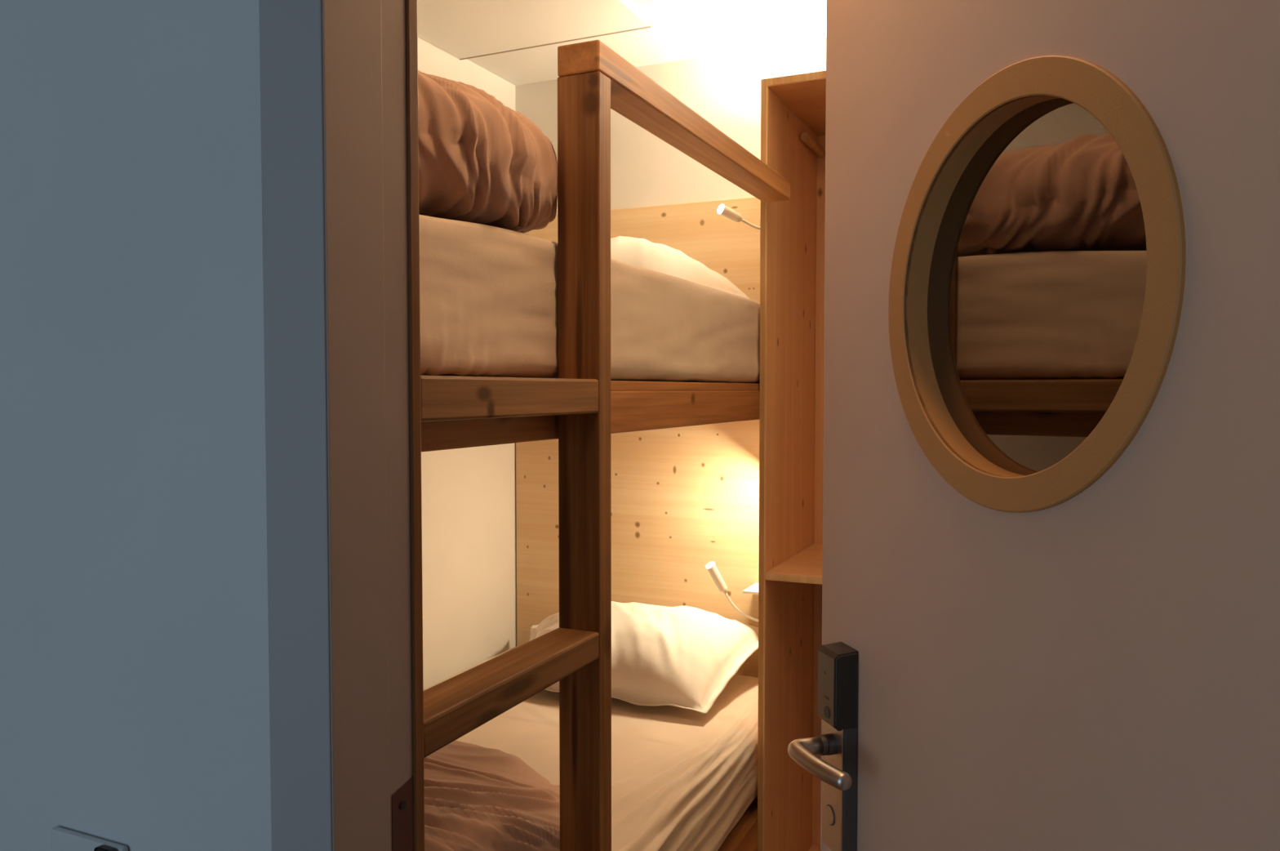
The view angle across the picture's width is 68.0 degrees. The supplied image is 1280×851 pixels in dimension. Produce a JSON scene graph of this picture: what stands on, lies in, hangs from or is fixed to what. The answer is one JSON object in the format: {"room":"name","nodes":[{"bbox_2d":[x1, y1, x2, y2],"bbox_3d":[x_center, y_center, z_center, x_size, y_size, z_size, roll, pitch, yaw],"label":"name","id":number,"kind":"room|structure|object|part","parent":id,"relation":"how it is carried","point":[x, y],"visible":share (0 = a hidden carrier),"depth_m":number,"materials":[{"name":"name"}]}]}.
{"room":"hostel corridor","nodes":[
{"label":"hostel corridor","id":0,"kind":"room"},
{"bbox_2d":[0,0,271,850],"bbox_3d":[-0.169,0.206,0.850,7.000,2.625,0.121,1,2,24],"label":"wall","id":1,"kind":"structure","parent":0,"point":[135,676],"depth_m":0.92,"materials":[{"name":"paint"}]},
{"bbox_2d":[50,826,128,850],"bbox_3d":[-0.561,0.473,0.962,0.110,0.114,0.016,1,2,24],"label":"light switch","id":2,"kind":"object","parent":1,"relation":"attached to","point":[62,838],"visible":1,"depth_m":0.96,"materials":[{"name":"paint"}]},
{"bbox_2d":[258,0,424,850],"bbox_3d":[0.094,0.383,0.736,0.879,2.280,0.130,1,2,24],"label":"trim","id":3,"kind":"structure","parent":1,"relation":"attached to","point":[339,78],"depth_m":0.84,"materials":[{"name":"paint"}]},
{"bbox_3d":[-0.300,0.378,0.846,0.070,2.280,0.006,1,2,24],"label":"casing","id":4,"kind":"part","parent":3,"relation":"part of","materials":[{"name":"paint"}]},
{"bbox_3d":[-0.231,0.474,0.922,0.003,0.260,0.032,1,2,24],"label":"strike plate","id":5,"kind":"part","parent":3,"relation":"part of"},
{"bbox_2d":[787,0,1279,850],"bbox_3d":[0.335,0.416,0.977,0.144,2.178,0.740,-1,2,-15],"label":"door","id":6,"kind":"structure","parent":1,"relation":"in","point":[1051,563],"depth_m":0.89,"materials":[{"name":"paint"}]},
{"bbox_3d":[0.227,0.424,1.192,0.049,0.022,0.132,-1,2,-15],"label":"lever handle","id":7,"kind":"part","parent":6,"relation":"part of","materials":[{"name":"metal"}]},
{"bbox_3d":[0.255,0.436,1.258,0.001,0.258,0.057,-1,2,-15],"label":"plate","id":8,"kind":"part","parent":6,"relation":"part of","materials":[{"name":"silver metal"}]},
{"bbox_3d":[0.266,0.436,1.260,0.022,0.259,0.058,-1,2,-15],"label":"handle plate","id":9,"kind":"part","parent":6,"relation":"part of","materials":[{"name":"black metal"}]},
{"bbox_3d":[0.382,-0.132,0.940,0.055,0.434,0.434,-1,2,-15],"label":"porthole frame","id":10,"kind":"part","parent":6,"relation":"part of","materials":[{"name":"brown wood"}]},
{"bbox_2d":[417,36,516,688],"bbox_3d":[-0.932,0.145,2.446,0.100,2.625,2.163,1,2,24],"label":"wall","id":11,"kind":"structure","parent":0,"point":[468,494],"depth_m":3.13,"materials":[{"name":"paint"}]},
{"bbox_2d":[417,0,651,59],"bbox_3d":[-0.537,-1.156,2.334,0.671,0.015,1.288,1,2,24],"label":"ceiling panel","id":12,"kind":"object","parent":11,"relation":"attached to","point":[464,29],"depth_m":2.75,"materials":[{"name":"paint"}]},
{"bbox_2d":[466,0,826,85],"bbox_3d":[0.212,-1.196,1.863,2.623,0.100,2.393,1,2,24],"label":"ceiling","id":13,"kind":"structure","parent":0,"point":[680,29],"depth_m":2.88,"materials":[{"name":"paint"}]},
{"bbox_2d":[515,37,826,214],"bbox_3d":[0.683,0.126,2.958,2.623,2.625,0.100,1,2,24],"label":"wall","id":14,"kind":"structure","parent":0,"point":[724,90],"depth_m":3.10,"materials":[{"name":"paint"}]},
{"bbox_2d":[515,419,759,677],"bbox_3d":[0.041,0.395,3.193,1.055,0.870,0.018,1,2,24],"label":"headboard","id":15,"kind":"object","parent":14,"relation":"attached to","point":[686,499],"visible":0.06,"depth_m":3.16,"materials":[{"name":"brown wood"}]},
{"bbox_2d":[705,561,758,622],"bbox_3d":[0.341,0.527,2.898,0.285,0.213,0.048,1,2,16],"label":"reading lamp","id":16,"kind":"object","parent":15,"relation":"attached to","point":[711,566],"visible":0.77,"depth_m":2.92,"materials":[{"name":"white"}]},
{"bbox_2d":[742,582,758,594],"bbox_3d":[0.419,0.510,2.942,0.170,0.008,0.134,1,2,24],"label":"shelf","id":17,"kind":"object","parent":15,"relation":"attached to","point":[753,588],"visible":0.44,"depth_m":2.92,"materials":[{"name":"white plastic"}]},
{"bbox_2d":[524,196,760,301],"bbox_3d":[0.041,-0.433,3.162,1.055,0.587,0.018,1,2,24],"label":"headboard","id":18,"kind":"object","parent":14,"relation":"attached to","point":[730,248],"visible":0.04,"depth_m":3.07,"materials":[{"name":"brown wood"}]},
{"bbox_2d":[717,204,759,229],"bbox_3d":[0.353,-0.622,2.825,0.245,0.074,0.065,0,2,9],"label":"reading lamp","id":19,"kind":"object","parent":18,"relation":"attached to","point":[723,210],"visible":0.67,"depth_m":2.83,"materials":[{"name":"white"}]},
{"bbox_3d":[-0.451,1.566,0.275,7.000,0.050,6.021,1,2,24],"label":"floor","id":20,"kind":"structure","parent":0,"visible":0},
{"bbox_2d":[420,40,790,850],"bbox_3d":[-0.355,0.427,2.215,1.145,2.079,2.068,1,2,24],"label":"bunk bed","id":21,"kind":"object","parent":20,"relation":"on","point":[581,407],"visible":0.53,"depth_m":1.47,"materials":[{"name":"brown wood"}]},
{"bbox_3d":[-0.087,0.477,1.508,0.073,2.032,0.042,1,2,24],"label":"ladder post","id":22,"kind":"part","parent":21,"relation":"part of","materials":[{"name":"brown wood"}]},
{"bbox_2d":[418,214,759,383],"bbox_3d":[-0.379,-0.211,2.216,1.072,0.224,2.009,1,2,24],"label":"mattress","id":23,"kind":"object","parent":21,"relation":"on","point":[489,295],"visible":0.35,"depth_m":1.44,"materials":[{"name":"white fabric"}]},
{"bbox_2d":[417,70,557,233],"bbox_3d":[-0.656,-0.395,1.520,1.071,0.199,0.659,1,2,24],"label":"duvet","id":24,"kind":"object","parent":23,"relation":"on","point":[482,160],"visible":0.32,"depth_m":1.28,"materials":[{"name":"brown fabric"}]},
{"bbox_2d":[610,235,758,301],"bbox_3d":[-0.058,-0.457,2.800,0.738,0.205,0.641,1,2,21],"label":"pillow","id":25,"kind":"object","parent":23,"relation":"on","point":[643,253],"visible":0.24,"depth_m":2.65,"materials":[{"name":"white fabric"}]},
{"bbox_2d":[422,645,758,850],"bbox_3d":[-0.379,0.929,2.257,1.069,0.258,2.011,1,2,24],"label":"mattress","id":26,"kind":"object","parent":21,"relation":"on","point":[682,779],"visible":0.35,"depth_m":2.36,"materials":[{"name":"white fabric"}]},
{"bbox_2d":[423,740,559,850],"bbox_3d":[-0.620,0.708,1.643,1.038,0.238,0.773,1,2,24],"label":"duvet","id":27,"kind":"object","parent":26,"relation":"on","point":[477,797],"visible":0.34,"depth_m":1.59,"materials":[{"name":"brown fabric"}]},
{"bbox_2d":[529,600,758,715],"bbox_3d":[-0.084,0.656,2.909,0.895,0.213,0.515,1,2,24],"label":"pillow","id":28,"kind":"object","parent":26,"relation":"on","point":[682,656],"visible":0.66,"depth_m":2.71,"materials":[{"name":"white fabric"}]},
{"bbox_3d":[0.076,-0.035,2.004,0.040,0.076,2.066,1,2,24],"label":"rail","id":29,"kind":"part","parent":21,"relation":"part of","materials":[{"name":"brown wood"}]},
{"bbox_3d":[0.128,-0.579,1.942,0.072,0.046,1.084,1,2,24],"label":"guard rail","id":30,"kind":"part","parent":21,"relation":"part of","materials":[{"name":"brown wood"}]},
{"bbox_3d":[0.076,1.149,2.049,0.040,0.180,2.066,1,2,24],"label":"rail","id":31,"kind":"part","parent":21,"relation":"part of","materials":[{"name":"brown wood"}]},
{"bbox_2d":[757,70,826,850],"bbox_3d":[0.702,0.278,2.605,0.614,2.348,0.537,1,2,24],"label":"wardrobe","id":32,"kind":"object","parent":20,"relation":"on","point":[793,107],"visible":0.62,"depth_m":2.67,"materials":[{"name":"brown wood"}]},
{"bbox_2d":[765,542,822,584],"bbox_3d":[0.696,0.390,2.603,0.573,0.021,0.515,1,2,24],"label":"shelf","id":33,"kind":"object","parent":32,"relation":"attached to","point":[802,564],"depth_m":2.55,"materials":[{"name":"brown wood"}]},
{"bbox_3d":[0.700,-0.884,2.563,0.573,0.020,0.535,1,2,24],"label":"panel","id":34,"kind":"part","parent":32,"relation":"part of","materials":[{"name":"brown wood"}]},
{"bbox_3d":[0.513,-0.827,2.807,0.025,0.025,0.212,1,2,24],"label":"coat rod","id":35,"kind":"part","parent":32,"relation":"part of","materials":[{"name":"brown wood"}]},
{"bbox_2d":[808,844,820,850],"bbox_3d":[0.696,1.341,2.639,0.573,0.021,0.515,1,2,24],"label":"shelf","id":36,"kind":"object","parent":32,"relation":"attached to","point":[811,846],"depth_m":2.96,"materials":[{"name":"brown wood"}]},
{"bbox_3d":[0.807,0.280,2.843,0.573,2.326,0.018,1,2,24],"label":"panel","id":37,"kind":"part","parent":32,"relation":"part of","materials":[{"name":"brown wood"}]}
]}

